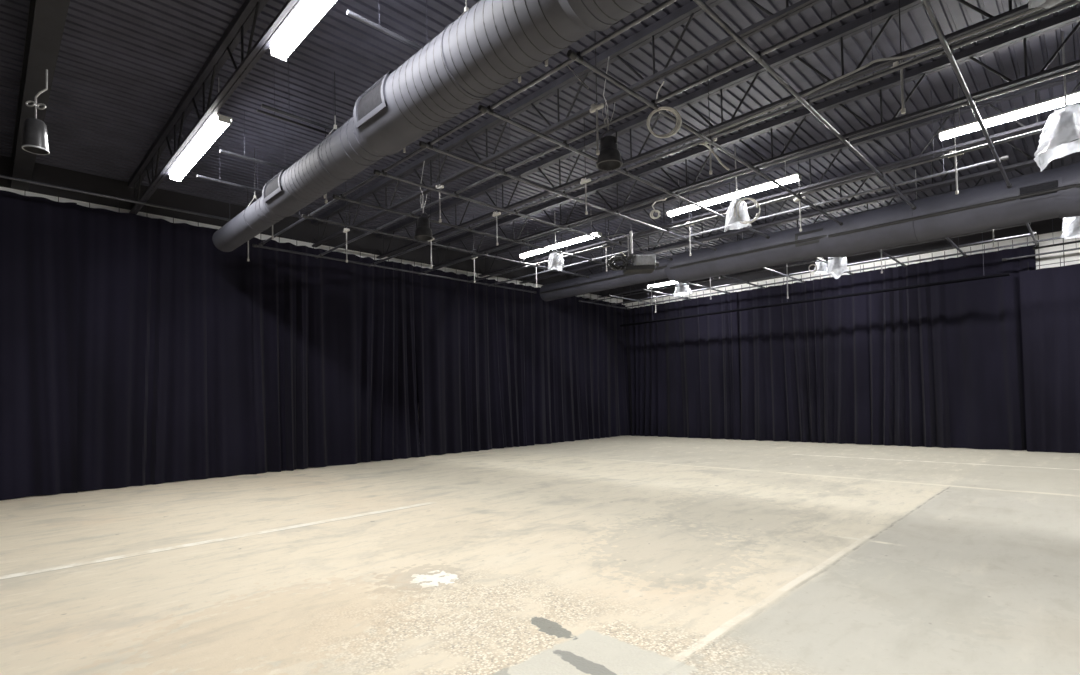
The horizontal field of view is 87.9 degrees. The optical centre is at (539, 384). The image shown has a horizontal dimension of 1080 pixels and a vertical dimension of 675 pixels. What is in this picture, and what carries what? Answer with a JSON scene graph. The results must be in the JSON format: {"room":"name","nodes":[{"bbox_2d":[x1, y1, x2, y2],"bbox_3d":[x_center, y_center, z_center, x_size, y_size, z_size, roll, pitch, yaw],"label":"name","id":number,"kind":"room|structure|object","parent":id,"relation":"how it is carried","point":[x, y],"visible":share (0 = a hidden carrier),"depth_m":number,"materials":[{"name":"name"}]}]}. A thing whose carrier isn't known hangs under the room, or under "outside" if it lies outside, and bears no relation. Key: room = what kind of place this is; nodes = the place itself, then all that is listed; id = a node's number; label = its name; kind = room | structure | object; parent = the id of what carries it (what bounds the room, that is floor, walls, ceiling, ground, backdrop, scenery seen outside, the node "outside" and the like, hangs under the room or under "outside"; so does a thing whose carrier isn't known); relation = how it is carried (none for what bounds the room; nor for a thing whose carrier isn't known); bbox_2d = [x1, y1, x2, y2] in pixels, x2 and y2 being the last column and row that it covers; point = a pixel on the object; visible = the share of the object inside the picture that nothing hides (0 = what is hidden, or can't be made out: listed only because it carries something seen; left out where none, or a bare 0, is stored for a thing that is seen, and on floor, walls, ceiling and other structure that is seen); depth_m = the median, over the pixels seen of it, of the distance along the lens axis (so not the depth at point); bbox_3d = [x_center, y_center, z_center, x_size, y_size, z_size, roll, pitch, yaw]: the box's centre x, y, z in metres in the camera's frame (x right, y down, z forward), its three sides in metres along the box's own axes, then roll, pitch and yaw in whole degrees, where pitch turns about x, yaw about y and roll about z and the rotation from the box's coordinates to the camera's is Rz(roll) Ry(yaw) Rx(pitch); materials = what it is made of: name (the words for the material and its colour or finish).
{"room":"studio","nodes":[
{"label":"studio","id":0,"kind":"room"},
{"bbox_2d":[22,69,49,154],"bbox_3d":[-5.701,-3.109,6.330,0.234,0.940,0.234,0,-2,-45],"label":"hanging lamp","id":1,"kind":"object","parent":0,"point":[35,135],"visible":1,"depth_m":6.29,"materials":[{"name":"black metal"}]},
{"bbox_2d":[0,187,622,495],"bbox_3d":[-4.613,-0.752,15.394,23.220,5.680,0.120,0,-2,-45],"label":"wall","id":2,"kind":"structure","parent":0,"point":[25,193],"depth_m":13.96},
{"bbox_2d":[0,155,622,299],"bbox_3d":[-4.660,-3.926,15.453,23.220,0.670,0.120,0,-2,-45],"label":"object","id":3,"kind":"structure","parent":2,"relation":"attached to","point":[305,231],"depth_m":12.70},
{"bbox_2d":[0,435,1079,674],"bbox_3d":[1.825,1.786,8.851,23.100,0.001,18.060,0,-2,-45],"label":"floor","id":4,"kind":"structure","parent":0,"point":[627,554],"depth_m":5.40,"materials":[{"name":"concrete"}]},
{"bbox_2d":[0,0,1079,276],"bbox_3d":[1.655,-4.474,9.045,23.100,0.030,18.160,0,-2,-45],"label":"ceiling","id":5,"kind":"structure","parent":0,"point":[123,67],"depth_m":8.80,"materials":[{"name":"metal"}]},
{"bbox_2d":[11,0,69,191],"bbox_3d":[-3.341,-4.178,4.070,0.240,0.540,18.100,0,-2,-45],"label":"girder","id":6,"kind":"object","parent":5,"relation":"attached to","point":[46,18],"visible":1,"depth_m":6.79,"materials":[{"name":"black metal"}]},
{"bbox_2d":[0,189,76,499],"bbox_3d":[-10.730,-0.839,8.911,5.200,5.791,0.194,0,-2,-45],"label":"stage curtain","id":7,"kind":"object","parent":6,"relation":"hanging from","point":[38,235],"visible":1,"depth_m":10.36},
{"bbox_2d":[0,175,231,220],"bbox_3d":[-9.124,-3.836,9.224,7.700,0.774,0.048,0,-2,-45],"label":"pipe","id":8,"kind":"object","parent":5,"relation":"hanging from","point":[1,176],"visible":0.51,"depth_m":10.37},
{"bbox_2d":[169,78,231,181],"bbox_3d":[-5.347,-3.977,8.732,0.205,0.800,2.762,0,-2,-45],"label":"strip light","id":9,"kind":"object","parent":5,"relation":"hanging from","point":[217,125],"visible":0.94,"depth_m":8.46,"materials":[{"name":"white plastic"}]},
{"bbox_2d":[170,116,228,179],"bbox_3d":[-5.339,-3.615,8.723,0.186,0.072,2.710,0,-2,-45],"label":"diffuser","id":10,"kind":"object","parent":9,"relation":"attached to","point":[218,124],"depth_m":8.48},
{"bbox_2d":[128,0,305,214],"bbox_3d":[-2.205,-4.133,5.352,0.150,0.674,18.311,0,-2,-45],"label":"joist","id":11,"kind":"object","parent":5,"relation":"attached to","point":[246,16],"visible":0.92,"depth_m":7.56,"materials":[{"name":"black metal"}]},
{"bbox_2d":[77,196,254,490],"bbox_3d":[-7.791,-0.827,11.890,3.231,5.792,0.176,0,-2,-45],"label":"stage curtain","id":12,"kind":"object","parent":11,"relation":"hanging from","point":[165,344],"visible":0.98,"depth_m":11.73,"materials":[{"name":"fabric"}]},
{"bbox_2d":[197,138,262,191],"bbox_3d":[-5.408,-3.898,9.911,1.170,0.774,0.048,0,-2,-45],"label":"pipe","id":13,"kind":"object","parent":5,"relation":"hanging from","point":[198,176],"visible":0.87,"depth_m":9.84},
{"bbox_2d":[219,110,287,169],"bbox_3d":[-4.497,-3.941,8.999,1.170,0.774,0.048,0,-2,-45],"label":"pipe","id":14,"kind":"object","parent":5,"relation":"hanging from","point":[220,151],"visible":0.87,"depth_m":8.84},
{"bbox_2d":[257,99,330,134],"bbox_3d":[-3.346,-3.999,7.846,1.170,0.766,0.032,0,-2,-45],"label":"pipe","id":15,"kind":"object","parent":5,"relation":"hanging from","point":[259,111],"visible":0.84,"depth_m":7.72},
{"bbox_2d":[261,60,336,130],"bbox_3d":[-3.226,-4.001,7.726,1.170,0.774,0.048,0,-2,-45],"label":"pipe","id":16,"kind":"object","parent":5,"relation":"hanging from","point":[264,106],"visible":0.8,"depth_m":7.60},
{"bbox_2d":[270,0,335,60],"bbox_3d":[-1.992,-4.134,5.373,0.205,0.800,2.762,0,-2,-45],"label":"strip light","id":17,"kind":"object","parent":5,"relation":"hanging from","point":[311,12],"visible":0.96,"depth_m":5.85,"materials":[{"name":"white plastic"}]},
{"bbox_2d":[343,206,349,261],"bbox_3d":[-4.021,-3.401,11.627,0.060,1.740,0.200,0,-2,-45],"label":"pipe","id":18,"kind":"object","parent":5,"relation":"hanging from","point":[346,230],"visible":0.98,"depth_m":11.60,"materials":[{"name":"metal"}]},
{"bbox_2d":[346,0,427,49],"bbox_3d":[-1.528,-4.081,6.004,1.140,0.774,0.048,0,-2,-45],"label":"pipe","id":19,"kind":"object","parent":5,"relation":"hanging from","point":[349,13],"visible":0.67,"depth_m":5.86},
{"bbox_2d":[212,0,652,251],"bbox_3d":[-0.678,-3.704,5.718,0.812,1.578,16.520,0,-2,-45],"label":"spiral duct","id":20,"kind":"object","parent":5,"relation":"hanging from","point":[491,44],"visible":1,"depth_m":5.83,"materials":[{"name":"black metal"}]},
{"bbox_2d":[262,169,284,202],"bbox_3d":[-4.233,-3.157,8.908,0.106,0.348,0.730,0,-2,-45],"label":"grille","id":21,"kind":"object","parent":20,"relation":"attached to","point":[273,189],"depth_m":8.87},
{"bbox_2d":[354,71,391,127],"bbox_3d":[-1.955,-3.322,6.539,0.125,0.426,0.690,0,-2,-45],"label":"grille","id":22,"kind":"object","parent":20,"relation":"attached to","point":[370,106],"depth_m":6.50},
{"bbox_2d":[436,127,443,222],"bbox_3d":[-1.691,-3.548,9.407,0.060,1.660,0.200,0,-2,-45],"label":"pipe","id":23,"kind":"object","parent":5,"relation":"hanging from","point":[437,186],"visible":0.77,"depth_m":9.39,"materials":[{"name":"metal"}]},
{"bbox_2d":[261,0,676,244],"bbox_3d":[-0.217,-3.917,6.432,0.072,1.136,16.745,0,-2,-45],"label":"pipe","id":24,"kind":"object","parent":5,"relation":"hanging from","point":[666,3],"visible":0.84,"depth_m":6.49,"materials":[{"name":"grey metal"}]},
{"bbox_2d":[493,160,500,245],"bbox_3d":[-0.841,-3.521,10.806,0.060,1.680,0.200,0,-2,-45],"label":"pipe","id":25,"kind":"object","parent":5,"relation":"hanging from","point":[496,213],"visible":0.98,"depth_m":10.79,"materials":[{"name":"metal"}]},
{"bbox_2d":[548,211,564,270],"bbox_3d":[0.380,-3.578,13.926,0.380,1.459,0.521,-1,-2,-22],"label":"pendant lamp","id":26,"kind":"object","parent":5,"relation":"hanging from","point":[555,260],"visible":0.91,"depth_m":13.77,"materials":[{"name":"white"}]},
{"bbox_2d":[519,226,601,257],"bbox_3d":[0.467,-3.953,14.579,0.205,0.800,2.762,0,-2,-45],"label":"strip light","id":27,"kind":"object","parent":5,"relation":"hanging from","point":[599,234],"visible":0.92,"depth_m":14.36,"materials":[{"name":"white plastic"}]},
{"bbox_2d":[311,0,823,247],"bbox_3d":[0.477,-4.122,8.030,0.150,0.674,18.311,0,-2,-45],"label":"joist","id":28,"kind":"object","parent":5,"relation":"attached to","point":[691,10],"visible":0.88,"depth_m":8.04,"materials":[{"name":"black metal"}]},
{"bbox_2d":[252,236,420,473],"bbox_3d":[-5.045,-0.799,14.553,4.481,5.749,0.311,0,-2,-45],"label":"stage curtain","id":29,"kind":"object","parent":28,"relation":"hanging from","point":[336,343],"visible":0.99,"depth_m":14.36,"materials":[{"name":"fabric"}]},
{"bbox_2d":[580,123,590,214],"bbox_3d":[0.747,-3.619,9.258,0.060,1.630,0.200,0,-2,-45],"label":"pipe","id":30,"kind":"object","parent":5,"relation":"hanging from","point":[583,181],"visible":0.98,"depth_m":9.24,"materials":[{"name":"metal"}]},
{"bbox_2d":[590,31,603,154],"bbox_3d":[0.696,-3.662,6.918,0.060,1.660,0.200,0,-2,-45],"label":"pipe","id":31,"kind":"object","parent":5,"relation":"hanging from","point":[597,106],"visible":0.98,"depth_m":6.90,"materials":[{"name":"metal"}]},
{"bbox_2d":[315,0,883,258],"bbox_3d":[0.611,-3.906,7.541,0.072,1.136,17.145,0,-2,-45],"label":"pipe","id":32,"kind":"object","parent":5,"relation":"hanging from","point":[861,7],"visible":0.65,"depth_m":6.59,"materials":[{"name":"grey metal"}]},
{"bbox_2d":[414,161,432,240],"bbox_3d":[-2.104,-3.333,10.074,0.335,1.403,0.335,0,-2,-45],"label":"hanging lamp","id":33,"kind":"object","parent":32,"relation":"hanging from","point":[423,232],"visible":1,"depth_m":9.98,"materials":[{"name":"black metal"}]},
{"bbox_2d":[596,57,622,170],"bbox_3d":[0.862,-3.471,7.104,0.335,1.403,0.335,0,-2,-45],"label":"hanging lamp","id":34,"kind":"object","parent":32,"relation":"hanging from","point":[609,158],"visible":0.97,"depth_m":7.02,"materials":[{"name":"black metal"}]},
{"bbox_2d":[623,181,658,273],"bbox_3d":[2.159,-3.404,12.038,0.730,1.980,0.400,-1,-1,0],"label":"projector","id":35,"kind":"object","parent":5,"relation":"hanging from","point":[642,264],"visible":0.99,"depth_m":11.84,"materials":[{"name":"metal"}]},
{"bbox_2d":[606,252,632,270],"bbox_3d":[1.750,-2.710,12.332,0.597,0.434,0.260,-1,-1,0],"label":"cable bundle","id":36,"kind":"object","parent":35,"relation":"hanging from","point":[609,263],"visible":0.94,"depth_m":12.29,"materials":[{"name":"black rubber"}]},
{"bbox_2d":[647,280,677,288],"bbox_3d":[4.841,-3.875,19.014,0.205,0.800,2.762,0,-2,-45],"label":"strip light","id":37,"kind":"object","parent":5,"relation":"hanging from","point":[671,281],"visible":0.44,"depth_m":19.49,"materials":[{"name":"white plastic"}]},
{"bbox_2d":[673,283,691,296],"bbox_3d":[4.643,-3.593,18.297,0.484,1.391,0.640,-1,-2,-16],"label":"pendant lamp","id":38,"kind":"object","parent":5,"relation":"hanging from","point":[680,290],"visible":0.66,"depth_m":18.12,"materials":[{"name":"white"}]},
{"bbox_2d":[376,0,1036,258],"bbox_3d":[1.751,-4.118,9.302,0.150,0.674,18.311,0,-2,-45],"label":"joist","id":39,"kind":"object","parent":5,"relation":"attached to","point":[885,14],"visible":0.84,"depth_m":8.22,"materials":[{"name":"black metal"}]},
{"bbox_2d":[598,257,821,297],"bbox_3d":[8.616,-4.092,16.155,0.150,0.674,18.311,0,-2,-45],"label":"joist","id":40,"kind":"object","parent":5,"relation":"attached to","point":[605,295],"visible":0.13,"depth_m":20.80,"materials":[{"name":"black metal"}]},
{"bbox_2d":[704,65,716,174],"bbox_3d":[2.385,-3.729,7.887,0.060,1.550,0.200,0,-2,-45],"label":"pipe","id":41,"kind":"object","parent":5,"relation":"hanging from","point":[715,139],"visible":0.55,"depth_m":7.88,"materials":[{"name":"metal"}]},
{"bbox_2d":[368,0,1079,266],"bbox_3d":[1.588,-3.903,8.516,0.072,1.136,17.145,0,-2,-45],"label":"pipe","id":42,"kind":"object","parent":5,"relation":"hanging from","point":[1072,2],"visible":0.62,"depth_m":6.72,"materials":[{"name":"grey metal"}]},
{"bbox_2d":[252,243,536,293],"bbox_3d":[-3.228,-3.060,15.389,8.730,0.106,0.096,0,-2,-45],"label":"pipe","id":43,"kind":"object","parent":42,"relation":"attached to","point":[253,245],"visible":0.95,"depth_m":14.41,"materials":[{"name":"grey metal"}]},
{"bbox_2d":[301,213,588,277],"bbox_3d":[-1.527,-3.148,13.345,8.250,0.106,0.096,0,-2,-45],"label":"pipe","id":44,"kind":"object","parent":42,"relation":"attached to","point":[302,215],"visible":0.93,"depth_m":12.29,"materials":[{"name":"grey metal"}]},
{"bbox_2d":[333,194,605,264],"bbox_3d":[-0.595,-3.192,12.397,8.230,0.106,0.096,0,-2,-45],"label":"pipe","id":45,"kind":"object","parent":42,"relation":"attached to","point":[340,197],"visible":0.95,"depth_m":11.30,"materials":[{"name":"grey metal"}]},
{"bbox_2d":[373,169,672,260],"bbox_3d":[0.422,-3.238,11.450,8.330,0.106,0.096,0,-2,-45],"label":"pipe","id":46,"kind":"object","parent":42,"relation":"attached to","point":[377,172],"visible":1,"depth_m":10.27,"materials":[{"name":"grey metal"}]},
{"bbox_2d":[419,141,716,250],"bbox_3d":[1.288,-3.280,10.548,8.280,0.106,0.096,0,-2,-45],"label":"pipe","id":47,"kind":"object","parent":42,"relation":"attached to","point":[428,145],"visible":1,"depth_m":9.29,"materials":[{"name":"grey metal"}]},
{"bbox_2d":[478,104,769,238],"bbox_3d":[2.181,-3.322,9.618,8.230,0.106,0.096,0,-2,-45],"label":"pipe","id":48,"kind":"object","parent":42,"relation":"attached to","point":[484,109],"visible":0.88,"depth_m":8.02,"materials":[{"name":"grey metal"}]},
{"bbox_2d":[567,49,842,225],"bbox_3d":[3.276,-3.370,8.677,8.450,0.106,0.096,0,-2,-45],"label":"pipe","id":49,"kind":"object","parent":42,"relation":"attached to","point":[571,54],"visible":1,"depth_m":7.24,"materials":[{"name":"grey metal"}]},
{"bbox_2d":[701,143,729,170],"bbox_3d":[2.400,-3.178,7.795,0.491,0.543,0.060,-2,-2,40],"label":"loose cable","id":50,"kind":"object","parent":42,"relation":"hanging from","point":[704,144],"visible":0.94,"depth_m":7.75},
{"bbox_2d":[693,0,915,209],"bbox_3d":[4.180,-3.412,7.758,8.430,0.106,0.096,0,-2,-45],"label":"pipe","id":51,"kind":"object","parent":42,"relation":"attached to","point":[756,56],"visible":1,"depth_m":6.39,"materials":[{"name":"grey metal"}]},
{"bbox_2d":[656,0,1070,156],"bbox_3d":[3.895,-3.523,6.246,0.022,0.032,6.100,0,-2,-45],"label":"loose cable","id":52,"kind":"object","parent":42,"relation":"on","point":[1060,3],"visible":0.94,"depth_m":6.05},
{"bbox_2d":[701,0,1063,138],"bbox_3d":[4.130,-3.589,5.940,0.028,0.160,5.330,0,-2,-45],"label":"loose cable","id":53,"kind":"object","parent":42,"relation":"on","point":[1037,8],"visible":0.98,"depth_m":6.22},
{"bbox_2d":[921,0,1011,187],"bbox_3d":[5.172,-3.459,6.757,8.340,0.106,0.096,0,-2,-45],"label":"pipe","id":54,"kind":"object","parent":42,"relation":"attached to","point":[948,50],"visible":1,"depth_m":6.31,"materials":[{"name":"grey metal"}]},
{"bbox_2d":[667,143,801,216],"bbox_3d":[3.786,-4.109,11.255,0.205,0.800,2.762,0,-2,-45],"label":"strip light","id":55,"kind":"object","parent":5,"relation":"hanging from","point":[794,177],"visible":0.94,"depth_m":11.03,"materials":[{"name":"white plastic"}]},
{"bbox_2d":[668,175,798,215],"bbox_3d":[3.794,-3.747,11.245,0.186,0.072,2.710,0,-2,-45],"label":"diffuser","id":56,"kind":"object","parent":55,"relation":"attached to","point":[790,178],"depth_m":11.08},
{"bbox_2d":[724,147,760,231],"bbox_3d":[3.741,-3.689,10.520,0.500,1.554,0.614,-1,-2,-16],"label":"hanging lamp","id":57,"kind":"object","parent":5,"relation":"hanging from","point":[732,223],"depth_m":10.37,"materials":[{"name":"white metal"}]},
{"bbox_2d":[488,113,1008,286],"bbox_3d":[2.785,-3.814,13.020,0.072,1.136,12.460,0,-2,-45],"label":"pipe","id":58,"kind":"object","parent":5,"relation":"hanging from","point":[1003,158],"visible":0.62,"depth_m":10.47,"materials":[{"name":"grey metal"}]},
{"bbox_2d":[418,44,1079,274],"bbox_3d":[2.656,-3.899,9.583,0.072,1.136,17.145,0,-2,-45],"label":"pipe","id":59,"kind":"object","parent":5,"relation":"hanging from","point":[1076,68],"visible":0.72,"depth_m":8.08,"materials":[{"name":"grey metal"}]},
{"bbox_2d":[650,198,666,218],"bbox_3d":[2.254,-3.322,10.599,0.299,0.484,0.430,-2,-2,19],"label":"cable coil","id":60,"kind":"object","parent":59,"relation":"hanging from","point":[654,210],"visible":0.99,"depth_m":10.44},
{"bbox_2d":[467,96,1042,282],"bbox_3d":[3.881,-3.894,10.805,0.072,1.136,17.145,0,-2,-45],"label":"pipe","id":61,"kind":"object","parent":5,"relation":"hanging from","point":[1037,131],"visible":0.72,"depth_m":9.62,"materials":[{"name":"grey metal"}]},
{"bbox_2d":[432,8,1079,267],"bbox_3d":[3.025,-4.113,10.573,0.150,0.674,18.311,0,-2,-45],"label":"joist","id":62,"kind":"object","parent":5,"relation":"attached to","point":[1072,17],"visible":0.87,"depth_m":8.94,"materials":[{"name":"black metal"}]},
{"bbox_2d":[417,264,546,456],"bbox_3d":[-1.664,-0.783,17.995,5.230,5.753,0.244,0,-2,-45],"label":"stage curtain","id":63,"kind":"object","parent":62,"relation":"hanging from","point":[481,378],"visible":0.98,"depth_m":17.79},
{"bbox_2d":[478,70,1079,276],"bbox_3d":[4.299,-4.108,11.845,0.150,0.674,18.311,0,-2,-45],"label":"joist","id":64,"kind":"object","parent":5,"relation":"attached to","point":[1073,76],"visible":0.74,"depth_m":10.53,"materials":[{"name":"black metal"}]},
{"bbox_2d":[519,127,1079,283],"bbox_3d":[5.572,-4.103,13.117,0.150,0.674,18.311,0,-2,-45],"label":"joist","id":65,"kind":"object","parent":5,"relation":"attached to","point":[1032,161],"visible":0.54,"depth_m":12.15,"materials":[{"name":"black metal"}]},
{"bbox_2d":[794,141,805,231],"bbox_3d":[4.778,-3.654,10.316,0.060,1.680,0.200,0,-2,-45],"label":"pipe","id":66,"kind":"object","parent":5,"relation":"hanging from","point":[804,197],"visible":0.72,"depth_m":10.30,"materials":[{"name":"metal"}]},
{"bbox_2d":[587,223,1030,301],"bbox_3d":[6.186,-3.806,16.535,0.072,1.121,12.490,0,-2,-45],"label":"pipe","id":67,"kind":"object","parent":5,"relation":"hanging from","point":[1025,223],"visible":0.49,"depth_m":15.06,"materials":[{"name":"grey metal"}]},
{"bbox_2d":[540,162,1079,300],"bbox_3d":[6.297,-3.659,13.352,0.980,1.580,17.350,0,-2,-45],"label":"spiral duct","id":68,"kind":"object","parent":5,"relation":"hanging from","point":[1055,192],"visible":0.94,"depth_m":11.92,"materials":[{"name":"grey metal"}]},
{"bbox_2d":[795,228,822,246],"bbox_3d":[6.229,-3.389,12.904,0.063,0.311,0.670,0,-2,-45],"label":"grille","id":69,"kind":"object","parent":68,"relation":"attached to","point":[812,237],"depth_m":12.91,"materials":[{"name":"grey metal"}]},
{"bbox_2d":[1016,176,1062,202],"bbox_3d":[8.976,-3.495,10.074,0.061,0.322,0.620,0,-2,-45],"label":"grille","id":70,"kind":"object","parent":68,"relation":"attached to","point":[1050,188],"depth_m":10.06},
{"bbox_2d":[620,237,1009,326],"bbox_3d":[7.397,-3.423,18.081,0.080,1.860,11.900,0,-2,-45],"label":"pipe","id":71,"kind":"object","parent":5,"relation":"hanging from","point":[1002,274],"visible":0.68,"depth_m":16.60,"materials":[{"name":"metal"}]},
{"bbox_2d":[559,154,1079,277],"bbox_3d":[6.988,-4.098,14.530,0.150,0.674,18.311,0,-2,-45],"label":"joist","id":72,"kind":"object","parent":5,"relation":"attached to","point":[1016,169],"visible":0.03,"depth_m":13.67,"materials":[{"name":"black metal"}]},
{"bbox_2d":[814,257,827,274],"bbox_3d":[7.721,-3.740,15.421,0.270,1.374,0.362,-1,-2,-16],"label":"pendant lamp","id":73,"kind":"object","parent":5,"relation":"hanging from","point":[821,266],"visible":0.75,"depth_m":15.31,"materials":[{"name":"white"}]},
{"bbox_2d":[607,232,1036,304],"bbox_3d":[6.968,-3.796,17.295,0.072,1.136,12.520,0,-2,-45],"label":"pipe","id":74,"kind":"object","parent":5,"relation":"hanging from","point":[1034,233],"visible":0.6,"depth_m":15.05,"materials":[{"name":"grey metal"}]},
{"bbox_2d":[827,257,848,278],"bbox_3d":[7.948,-3.653,14.994,0.396,1.581,0.530,-1,-2,-16],"label":"pendant lamp","id":75,"kind":"object","parent":5,"relation":"hanging from","point":[837,266],"visible":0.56,"depth_m":14.81,"materials":[{"name":"white"}]},
{"bbox_2d":[621,237,1060,308],"bbox_3d":[9.315,-3.872,16.302,0.072,1.136,17.245,0,-2,-45],"label":"pipe","id":76,"kind":"object","parent":5,"relation":"hanging from","point":[784,281],"visible":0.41,"depth_m":15.93,"materials":[{"name":"grey metal"}]},
{"bbox_2d":[608,294,658,305],"bbox_3d":[3.436,-3.078,20.348,3.090,0.106,0.096,0,-2,-45],"label":"pipe","id":77,"kind":"object","parent":76,"relation":"attached to","point":[609,295],"visible":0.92,"depth_m":20.22,"materials":[{"name":"grey metal"}]},
{"bbox_2d":[641,288,691,299],"bbox_3d":[4.411,-3.123,19.372,3.090,0.106,0.096,0,-2,-45],"label":"pipe","id":78,"kind":"object","parent":76,"relation":"attached to","point":[643,289],"visible":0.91,"depth_m":19.22,"materials":[{"name":"grey metal"}]},
{"bbox_2d":[762,267,804,282],"bbox_3d":[7.214,-3.255,16.564,3.090,0.106,0.096,0,-2,-45],"label":"pipe","id":79,"kind":"object","parent":76,"relation":"attached to","point":[789,276],"visible":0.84,"depth_m":16.53,"materials":[{"name":"grey metal"}]},
{"bbox_2d":[878,250,905,266],"bbox_3d":[9.142,-3.345,14.634,3.090,0.106,0.096,0,-2,-45],"label":"pipe","id":80,"kind":"object","parent":76,"relation":"attached to","point":[884,253],"visible":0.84,"depth_m":14.83,"materials":[{"name":"grey metal"}]},
{"bbox_2d":[946,237,967,257],"bbox_3d":[10.117,-3.390,13.658,3.090,0.106,0.096,0,-2,-45],"label":"pipe","id":81,"kind":"object","parent":76,"relation":"attached to","point":[947,238],"visible":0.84,"depth_m":13.87,"materials":[{"name":"grey metal"}]},
{"bbox_2d":[1026,223,1038,246],"bbox_3d":[11.106,-3.437,12.668,3.090,0.106,0.096,0,-2,-45],"label":"pipe","id":82,"kind":"object","parent":76,"relation":"attached to","point":[1027,224],"visible":0.8,"depth_m":12.79,"materials":[{"name":"grey metal"}]},
{"bbox_2d":[891,0,911,113],"bbox_3d":[3.967,-3.776,6.160,0.060,1.610,0.200,0,-2,-45],"label":"pipe","id":83,"kind":"object","parent":5,"relation":"hanging from","point":[903,110],"visible":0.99,"depth_m":6.14,"materials":[{"name":"metal"}]},
{"bbox_2d":[948,84,963,193],"bbox_3d":[6.296,-3.727,8.498,0.060,1.690,0.200,0,-2,-45],"label":"pipe","id":84,"kind":"object","parent":5,"relation":"hanging from","point":[955,156],"visible":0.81,"depth_m":8.48,"materials":[{"name":"metal"}]},
{"bbox_2d":[939,108,980,141],"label":"strip light","id":85,"kind":"object","parent":5,"relation":"hanging from","point":[972,126],"depth_m":8.55,"materials":[{"name":"white plastic"}]},
{"bbox_2d":[982,91,1079,127],"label":"strip light","id":86,"kind":"object","parent":5,"relation":"hanging from","point":[1036,108],"depth_m":7.97,"materials":[{"name":"white plastic"}]},
{"bbox_2d":[1002,248,1079,260],"bbox_3d":[13.671,-3.926,12.294,0.072,1.416,5.510,0,-2,-45],"label":"pipe","id":87,"kind":"object","parent":5,"relation":"hanging from","point":[1003,259],"visible":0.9,"depth_m":13.70,"materials":[{"name":"grey metal"}]},
{"bbox_2d":[1028,0,1079,8],"bbox_3d":[4.577,-3.988,4.940,0.368,1.276,0.490,-1,-2,-16],"label":"hanging lamp","id":88,"kind":"object","parent":5,"relation":"hanging from","point":[1046,4],"visible":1,"depth_m":5.10,"materials":[{"name":"white fabric"}]},
{"bbox_2d":[1033,222,1079,249],"bbox_3d":[13.948,-4.031,12.158,0.072,1.226,4.920,0,-2,-45],"label":"pipe","id":89,"kind":"object","parent":5,"relation":"hanging from","point":[1034,248],"visible":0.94,"depth_m":13.60,"materials":[{"name":"grey metal"}]},
{"bbox_2d":[1034,31,1079,170],"bbox_3d":[6.854,-3.756,7.311,0.507,1.716,0.678,-1,-1,-11],"label":"hanging lamp","id":90,"kind":"object","parent":5,"relation":"hanging from","point":[1060,135],"visible":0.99,"depth_m":7.30,"materials":[{"name":"white metal"}]},
{"bbox_2d":[1061,216,1079,238],"bbox_3d":[11.241,-3.833,11.684,0.437,1.529,0.588,-1,-2,-16],"label":"pendant lamp","id":91,"kind":"object","parent":5,"relation":"hanging from","point":[1070,226],"visible":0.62,"depth_m":11.67,"materials":[{"name":"white"}]},
{"bbox_2d":[543,295,628,443],"bbox_3d":[1.910,-0.732,21.556,4.920,5.668,0.214,0,-2,-45],"label":"stage curtain","id":92,"kind":"object","parent":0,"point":[584,370],"visible":0.97,"depth_m":21.27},
{"bbox_2d":[578,300,629,309],"bbox_3d":[2.483,-3.033,21.303,3.090,0.106,0.096,0,-2,-45],"label":"pipe","id":93,"kind":"object","parent":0,"point":[610,305],"visible":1,"depth_m":21.22,"materials":[{"name":"grey metal"}]},
{"bbox_2d":[647,81,681,137],"bbox_3d":[1.527,-3.400,6.839,0.367,0.851,0.363,0,-2,-45],"label":"cable coil","id":94,"kind":"object","parent":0,"point":[678,120],"visible":1,"depth_m":6.78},
{"bbox_2d":[682,282,730,293],"bbox_3d":[5.470,-3.173,18.311,3.090,0.106,0.096,0,-2,-45],"label":"pipe","id":95,"kind":"object","parent":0,"point":[712,288],"visible":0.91,"depth_m":18.31,"materials":[{"name":"grey metal"}]},
{"bbox_2d":[720,275,764,288],"bbox_3d":[6.332,-3.213,17.448,3.090,0.106,0.096,0,-2,-45],"label":"pipe","id":96,"kind":"object","parent":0,"point":[747,282],"visible":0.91,"depth_m":17.43,"materials":[{"name":"grey metal"}]},
{"bbox_2d":[623,231,1079,446],"bbox_3d":[9.982,-0.936,17.124,0.120,5.510,18.060,0,-2,-45],"label":"wall","id":97,"kind":"structure","parent":0,"point":[1073,255],"depth_m":15.39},
{"bbox_2d":[624,287,740,438],"bbox_3d":[5.223,-0.701,21.496,0.287,5.456,4.980,0,-2,-45],"label":"stage curtain","id":98,"kind":"object","parent":97,"relation":"hanging from","point":[682,375],"visible":0.98,"depth_m":21.31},
{"bbox_2d":[737,265,870,444],"bbox_3d":[8.397,-0.849,18.337,0.332,5.455,4.183,0,-2,-45],"label":"stage curtain","id":99,"kind":"object","parent":97,"relation":"hanging from","point":[804,367],"visible":0.99,"depth_m":18.16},
{"bbox_2d":[623,218,1062,303],"bbox_3d":[9.893,-4.110,17.183,0.120,0.840,18.060,0,-2,-45],"label":"trim","id":100,"kind":"structure","parent":97,"relation":"attached to","point":[1044,226],"depth_m":17.00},
{"bbox_2d":[863,237,1035,449],"bbox_3d":[11.187,-0.980,15.515,0.283,5.455,3.960,0,-2,-45],"label":"stage curtain","id":101,"kind":"object","parent":97,"relation":"hanging from","point":[946,369],"visible":0.97,"depth_m":15.46,"materials":[{"name":"fabric"}]},
{"bbox_2d":[1019,257,1079,452],"bbox_3d":[14.136,-0.792,12.365,0.156,4.797,5.270,0,-2,-45],"label":"stage curtain","id":102,"kind":"object","parent":97,"relation":"hanging from","point":[1050,297],"visible":1,"depth_m":13.85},
{"bbox_2d":[1037,231,1078,268],"bbox_3d":[13.864,-3.367,13.154,0.008,1.000,3.600,0,-2,-45],"label":"trim","id":103,"kind":"structure","parent":97,"relation":"attached to","point":[1039,265],"depth_m":14.07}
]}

